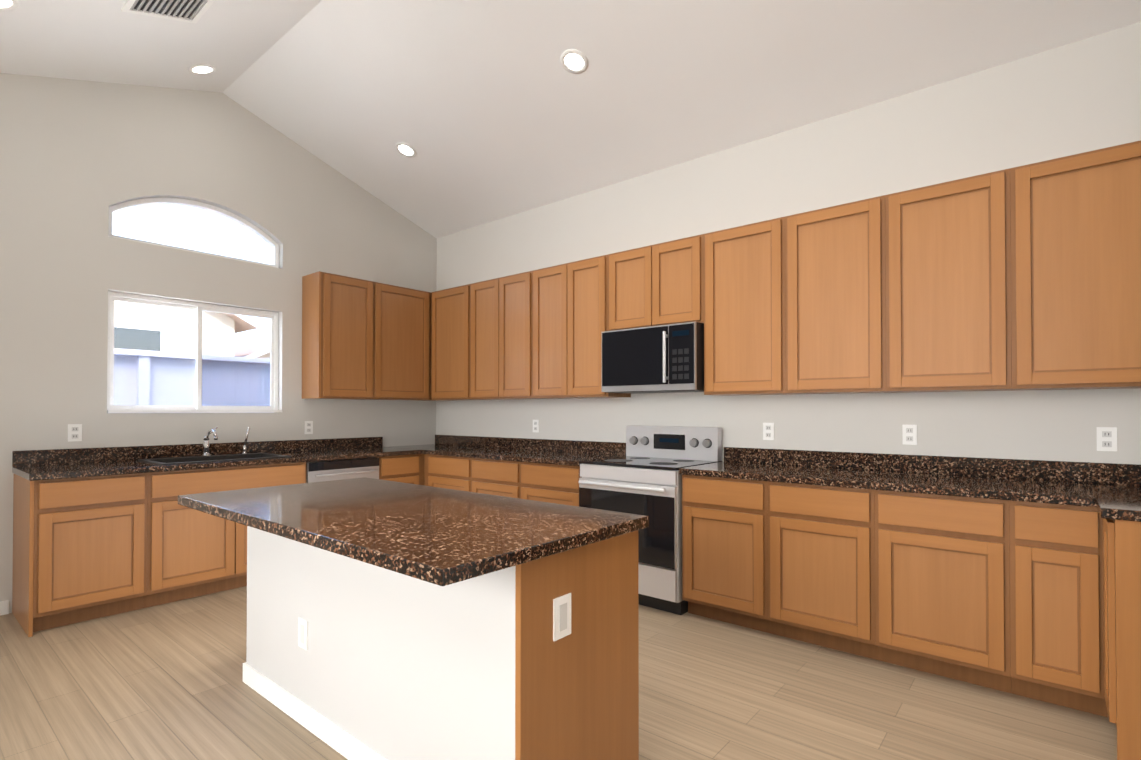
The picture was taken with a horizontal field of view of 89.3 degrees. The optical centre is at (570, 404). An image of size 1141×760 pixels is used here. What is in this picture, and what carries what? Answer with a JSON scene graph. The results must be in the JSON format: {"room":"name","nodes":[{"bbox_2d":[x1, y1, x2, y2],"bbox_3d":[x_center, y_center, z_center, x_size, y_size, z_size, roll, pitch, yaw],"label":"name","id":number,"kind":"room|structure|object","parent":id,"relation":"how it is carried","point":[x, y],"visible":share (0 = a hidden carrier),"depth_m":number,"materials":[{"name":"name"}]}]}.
{"room":"kitchen","nodes":[
{"label":"kitchen","id":0,"kind":"room"},
{"bbox_2d":[0,73,436,612],"bbox_3d":[-3.722,-0.697,3.491,0.150,4.000,7.300,-1,-1,40],"label":"wall","id":1,"kind":"structure","parent":0,"point":[78,158],"depth_m":4.17,"materials":[{"name":"paint"}]},
{"bbox_2d":[0,600,8,615],"bbox_3d":[-4.701,1.247,2.165,0.012,0.085,3.738,-1,-1,40],"label":"baseboard","id":2,"kind":"structure","parent":1,"relation":"attached to","point":[4,607],"depth_m":3.58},
{"bbox_2d":[68,424,81,441],"bbox_3d":[-3.309,0.187,3.854,0.007,0.115,0.072,-1,-1,40],"label":"electrical outlet","id":3,"kind":"object","parent":1,"relation":"attached to","point":[74,432],"visible":1,"depth_m":3.85,"materials":[{"name":"plastic"}]},
{"bbox_2d":[108,198,278,267],"bbox_3d":[-2.903,-1.371,4.521,0.070,0.414,1.174,-1,-1,40],"label":"window","id":4,"kind":"structure","parent":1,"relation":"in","point":[264,236],"depth_m":4.49,"materials":[{"name":"glass"}]},
{"bbox_2d":[107,291,281,412],"bbox_3d":[-2.871,-0.366,4.484,0.153,0.854,1.174,-1,-1,40],"label":"window","id":5,"kind":"structure","parent":1,"relation":"in","point":[113,297],"depth_m":4.54,"materials":[{"name":"glass"}]},
{"bbox_2d":[305,421,312,433],"bbox_3d":[-2.298,0.200,5.068,0.007,0.115,0.072,-1,-1,40],"label":"electrical outlet","id":6,"kind":"object","parent":1,"relation":"attached to","point":[308,427],"visible":1,"depth_m":5.07,"materials":[{"name":"plastic"}]},
{"bbox_2d":[302,271,381,399],"bbox_3d":[-2.033,-0.584,5.146,0.322,1.066,0.574,-1,-1,40],"label":"upper cabinet","id":7,"kind":"object","parent":1,"relation":"attached to","point":[362,339],"depth_m":5.00,"materials":[{"name":"brown wood"}]},
{"bbox_2d":[378,283,429,400],"bbox_3d":[-1.726,-0.580,5.515,0.322,1.066,0.670,-1,-1,40],"label":"upper cabinet","id":8,"kind":"object","parent":1,"relation":"attached to","point":[405,311],"depth_m":5.47,"materials":[{"name":"brown wood"}]},
{"bbox_2d":[0,586,1116,759],"bbox_3d":[-1.436,1.333,1.566,6.100,0.100,7.300,-1,-1,40],"label":"floor","id":9,"kind":"structure","parent":0,"point":[162,682],"depth_m":2.50,"materials":[{"name":"brown wood"}]},
{"bbox_2d":[12,472,151,636],"bbox_3d":[-3.083,0.867,3.631,0.628,0.876,0.550,-1,-1,40],"label":"base cabinet","id":10,"kind":"object","parent":9,"relation":"on","point":[89,548],"depth_m":3.43,"materials":[{"name":"brown wood"}]},
{"bbox_2d":[12,437,421,480],"bbox_3d":[-2.423,0.367,4.414,0.646,0.138,2.602,-1,-1,40],"label":"countertop","id":11,"kind":"structure","parent":10,"relation":"on","point":[31,465],"depth_m":4.09,"materials":[{"name":"stone"}]},
{"bbox_2d":[138,453,290,464],"bbox_3d":[-2.587,0.488,4.225,0.540,0.202,0.830,-1,-1,40],"label":"sink","id":12,"kind":"object","parent":11,"relation":"in","point":[198,459],"visible":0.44,"depth_m":4.25,"materials":[{"name":"metal"}]},
{"bbox_2d":[202,427,249,455],"bbox_3d":[-2.600,0.279,4.418,0.231,0.219,0.332,-1,-1,40],"label":"faucet","id":13,"kind":"object","parent":11,"relation":"on","point":[206,451],"visible":1,"depth_m":4.35,"materials":[{"name":"silver metal"}]},
{"bbox_2d":[152,478,305,605],"bbox_3d":[-2.582,0.961,4.232,0.628,0.700,1.016,-1,-1,40],"label":"base cabinet","id":14,"kind":"object","parent":9,"relation":"on","point":[195,553],"depth_m":3.86,"materials":[{"name":"brown wood"}]},
{"bbox_2d":[306,457,378,482],"bbox_3d":[-2.030,0.882,4.837,0.646,0.872,0.614,-1,-1,40],"label":"dishwasher","id":15,"kind":"object","parent":9,"relation":"on","point":[326,470],"visible":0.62,"depth_m":4.63,"materials":[{"name":"silver metal"}]},
{"bbox_2d":[378,454,424,484],"bbox_3d":[-1.522,0.887,5.506,0.628,0.876,1.059,-1,-1,40],"label":"base cabinet","id":16,"kind":"object","parent":9,"relation":"on","point":[401,468],"depth_m":5.08,"materials":[{"name":"brown wood"}]},
{"bbox_2d":[243,526,638,759],"bbox_3d":[-0.646,0.861,2.350,1.820,0.860,0.592,-1,-1,40],"label":"kitchen island","id":17,"kind":"object","parent":9,"relation":"on","point":[348,658],"visible":0.69,"depth_m":1.86,"materials":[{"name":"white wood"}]},
{"bbox_2d":[178,477,648,585],"bbox_3d":[-0.715,0.410,2.257,1.835,0.040,0.890,-1,-1,40],"label":"island countertop","id":18,"kind":"structure","parent":17,"relation":"on","point":[439,536],"depth_m":1.91,"materials":[{"name":"stone"}]},
{"bbox_2d":[424,454,467,490],"bbox_3d":[-0.887,0.884,5.258,0.656,0.876,0.628,-1,-1,40],"label":"base cabinet","id":19,"kind":"object","parent":9,"relation":"on","point":[448,472],"depth_m":5.02,"materials":[{"name":"brown wood"}]},
{"bbox_2d":[468,458,519,497],"bbox_3d":[-0.414,0.880,4.864,0.575,0.876,0.628,-1,-1,40],"label":"base cabinet","id":20,"kind":"object","parent":9,"relation":"on","point":[485,476],"depth_m":4.63,"materials":[{"name":"brown wood"}]},
{"bbox_2d":[520,462,581,506],"bbox_3d":[0.040,0.876,4.486,0.607,0.876,0.628,-1,-1,40],"label":"base cabinet","id":21,"kind":"object","parent":9,"relation":"on","point":[553,483],"depth_m":4.24,"materials":[{"name":"brown wood"}]},
{"bbox_2d":[389,435,625,465],"bbox_3d":[-0.682,0.374,5.080,2.469,0.138,0.646,-1,-1,40],"label":"countertop","id":22,"kind":"structure","parent":21,"relation":"on","point":[562,452],"depth_m":4.96,"materials":[{"name":"stone"}]},
{"bbox_2d":[578,426,721,614],"bbox_3d":[0.538,0.734,3.997,0.768,1.150,0.708,-1,-1,40],"label":"range","id":23,"kind":"object","parent":9,"relation":"on","point":[643,476],"visible":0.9,"depth_m":3.73,"materials":[{"name":"silver metal"}]},
{"bbox_2d":[682,475,769,632],"bbox_3d":[1.083,0.867,3.617,0.537,0.876,0.628,-1,-1,40],"label":"base cabinet","id":24,"kind":"object","parent":9,"relation":"on","point":[726,521],"depth_m":3.37,"materials":[{"name":"brown wood"}]},
{"bbox_2d":[766,481,877,659],"bbox_3d":[1.497,0.863,3.273,0.540,0.876,0.628,-1,-1,40],"label":"base cabinet","id":25,"kind":"object","parent":9,"relation":"on","point":[824,539],"depth_m":3.02,"materials":[{"name":"brown wood"}]},
{"bbox_2d":[878,490,1037,699],"bbox_3d":[1.910,0.860,2.929,0.687,0.876,0.628,-1,-1,40],"label":"base cabinet","id":26,"kind":"object","parent":9,"relation":"on","point":[1007,596],"depth_m":2.64,"materials":[{"name":"brown wood"}]},
{"bbox_2d":[1034,502,1107,716],"bbox_3d":[2.237,0.857,2.657,0.316,0.876,0.628,-1,-1,40],"label":"base cabinet","id":27,"kind":"object","parent":9,"relation":"on","point":[1068,539],"depth_m":2.40,"materials":[{"name":"brown wood"}]},
{"bbox_2d":[679,447,1140,521],"bbox_3d":[1.748,0.351,2.855,2.539,0.138,0.956,-1,-1,40],"label":"countertop","id":28,"kind":"structure","parent":27,"relation":"on","point":[1110,490],"depth_m":2.97,"materials":[{"name":"stone"}]},
{"bbox_2d":[1103,519,1140,759],"bbox_3d":[2.486,0.852,2.242,0.627,0.876,0.946,-1,-1,40],"label":"base cabinet","id":29,"kind":"object","parent":9,"relation":"on","point":[1122,595],"visible":0.9,"depth_m":2.06,"materials":[{"name":"brown wood"}]},
{"bbox_2d":[0,0,1140,237],"bbox_3d":[-1.436,-2.217,1.603,5.800,0.800,7.000,-1,-1,40],"label":"ceiling","id":30,"kind":"structure","parent":0,"point":[490,110],"depth_m":3.68,"materials":[{"name":"paint"}]},
{"bbox_2d":[0,0,18,9],"bbox_3d":[-2.896,-2.034,2.910,0.176,0.061,0.169,-1,-1,40],"label":"recessed light","id":31,"kind":"object","parent":30,"relation":"in","point":[9,4],"visible":1,"depth_m":2.96,"materials":[{"name":"white plastic"}]},
{"bbox_2d":[121,0,214,23],"bbox_3d":[-2.228,-2.245,3.216,0.380,0.129,0.365,-1,-1,40],"label":"ceiling vent","id":32,"kind":"object","parent":30,"relation":"in","point":[191,11],"visible":0.98,"depth_m":3.28,"materials":[{"name":"white plastic"}]},
{"bbox_2d":[188,64,215,74],"bbox_3d":[-2.614,-2.380,4.097,0.176,0.061,0.169,-1,-1,40],"label":"recessed light","id":33,"kind":"object","parent":30,"relation":"in","point":[202,69],"visible":0.96,"depth_m":4.09,"materials":[{"name":"white plastic"}]},
{"bbox_2d":[395,142,415,157],"bbox_3d":[-1.365,-2.111,4.782,0.176,0.061,0.169,-1,-1,40],"label":"recessed light","id":34,"kind":"object","parent":30,"relation":"in","point":[405,149],"visible":1,"depth_m":4.78,"materials":[{"name":"white plastic"}]},
{"bbox_2d":[560,49,587,73],"bbox_3d":[0.022,-2.133,3.588,0.176,0.061,0.169,-1,-1,40],"label":"recessed light","id":35,"kind":"object","parent":30,"relation":"in","point":[574,61],"visible":1,"depth_m":3.59,"materials":[{"name":"white plastic"}]},
{"bbox_2d":[436,22,1140,464],"bbox_3d":[0.909,-0.688,4.287,5.950,4.000,0.150,-1,-1,40],"label":"wall","id":36,"kind":"structure","parent":0,"point":[1080,96],"depth_m":3.50,"materials":[{"name":"paint"}]},
{"bbox_2d":[430,284,470,400],"bbox_3d":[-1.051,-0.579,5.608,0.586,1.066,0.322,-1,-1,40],"label":"upper cabinet","id":37,"kind":"object","parent":36,"relation":"attached to","point":[451,307],"depth_m":5.48,"materials":[{"name":"brown wood"}]},
{"bbox_2d":[471,271,530,399],"bbox_3d":[-0.524,-0.584,5.170,0.784,1.066,0.322,-1,-1,40],"label":"upper cabinet","id":38,"kind":"object","parent":36,"relation":"attached to","point":[500,307],"depth_m":5.02,"materials":[{"name":"brown wood"}]},
{"bbox_2d":[533,420,538,431],"bbox_3d":[-0.313,0.191,5.192,0.072,0.115,0.007,-1,-1,40],"label":"electrical outlet","id":39,"kind":"object","parent":36,"relation":"attached to","point":[535,425],"visible":1,"depth_m":5.19,"materials":[{"name":"plastic"}]},
{"bbox_2d":[531,255,630,398],"bbox_3d":[0.075,-0.589,4.671,0.776,1.066,0.322,-1,-1,40],"label":"upper cabinet","id":40,"kind":"object","parent":36,"relation":"attached to","point":[569,300],"depth_m":4.53,"materials":[{"name":"brown wood"}]},
{"bbox_2d":[607,234,702,330],"bbox_3d":[0.673,-0.833,4.175,0.780,0.588,0.322,-1,-1,40],"label":"upper cabinet","id":41,"kind":"object","parent":36,"relation":"attached to","point":[661,283],"depth_m":4.03,"materials":[{"name":"brown wood"}]},
{"bbox_2d":[602,322,703,393],"bbox_3d":[0.630,-0.314,4.119,0.756,0.445,0.452,-1,-1,40],"label":"microwave","id":42,"kind":"object","parent":41,"relation":"attached to","point":[668,358],"visible":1,"depth_m":3.94,"materials":[{"name":"black plastic"}]},
{"bbox_2d":[703,216,786,395],"bbox_3d":[1.178,-0.599,3.752,0.535,1.066,0.322,-1,-1,40],"label":"upper cabinet","id":43,"kind":"object","parent":36,"relation":"attached to","point":[745,266],"depth_m":3.62,"materials":[{"name":"brown wood"}]},
{"bbox_2d":[763,423,773,439],"bbox_3d":[1.316,0.177,3.836,0.072,0.115,0.007,-1,-1,40],"label":"electrical outlet","id":44,"kind":"object","parent":36,"relation":"attached to","point":[768,431],"visible":1,"depth_m":3.83,"materials":[{"name":"plastic"}]},
{"bbox_2d":[787,191,906,394],"bbox_3d":[1.620,-0.603,3.384,0.615,1.066,0.322,-1,-1,40],"label":"upper cabinet","id":45,"kind":"object","parent":36,"relation":"attached to","point":[845,261],"depth_m":3.25,"materials":[{"name":"brown wood"}]},
{"bbox_2d":[902,425,916,444],"bbox_3d":[1.946,0.172,3.311,0.072,0.115,0.007,-1,-1,40],"label":"electrical outlet","id":46,"kind":"object","parent":36,"relation":"attached to","point":[909,434],"visible":1,"depth_m":3.31,"materials":[{"name":"plastic"}]},
{"bbox_2d":[903,163,1034,392],"bbox_3d":[2.035,-0.606,3.039,0.615,1.066,0.322,-1,-1,40],"label":"upper cabinet","id":47,"kind":"object","parent":36,"relation":"attached to","point":[1025,277],"depth_m":2.88,"materials":[{"name":"brown wood"}]},
{"bbox_2d":[1035,140,1140,389],"bbox_3d":[2.450,-0.610,2.693,0.615,1.066,0.322,-1,-1,40],"label":"upper cabinet","id":48,"kind":"object","parent":36,"relation":"attached to","point":[1088,204],"depth_m":2.60,"materials":[{"name":"brown wood"}]},
{"bbox_2d":[1097,427,1116,450],"bbox_3d":[2.584,0.166,2.780,0.072,0.115,0.007,-1,-1,40],"label":"electrical outlet","id":49,"kind":"object","parent":36,"relation":"attached to","point":[1106,438],"visible":1,"depth_m":2.78,"materials":[{"name":"plastic"}]},
{"label":"outside","id":50,"kind":"structure","parent":0,"visible":0},
{"bbox_3d":[-17.173,1.705,10.762,29.840,0.050,37.000,-1,-1,40],"label":"ground","id":51,"kind":"structure","parent":50,"visible":0},
{"bbox_2d":[112,234,257,355],"bbox_3d":[-11.703,-0.778,13.325,7.700,4.970,5.400,-1,-1,40],"label":"house","id":52,"kind":"structure","parent":51,"relation":"on","point":[141,316],"depth_m":11.92,"materials":[{"name":"grey"}]},
{"bbox_2d":[114,348,273,412],"bbox_3d":[-5.341,0.515,5.542,0.280,2.220,22.100,-1,-1,40],"label":"fence","id":53,"kind":"object","parent":51,"relation":"on","point":[183,397],"depth_m":6.53,"materials":[{"name":"white"}]},
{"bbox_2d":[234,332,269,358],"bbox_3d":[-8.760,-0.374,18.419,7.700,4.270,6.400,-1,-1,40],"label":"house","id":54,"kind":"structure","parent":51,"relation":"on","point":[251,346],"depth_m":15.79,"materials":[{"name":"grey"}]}
]}

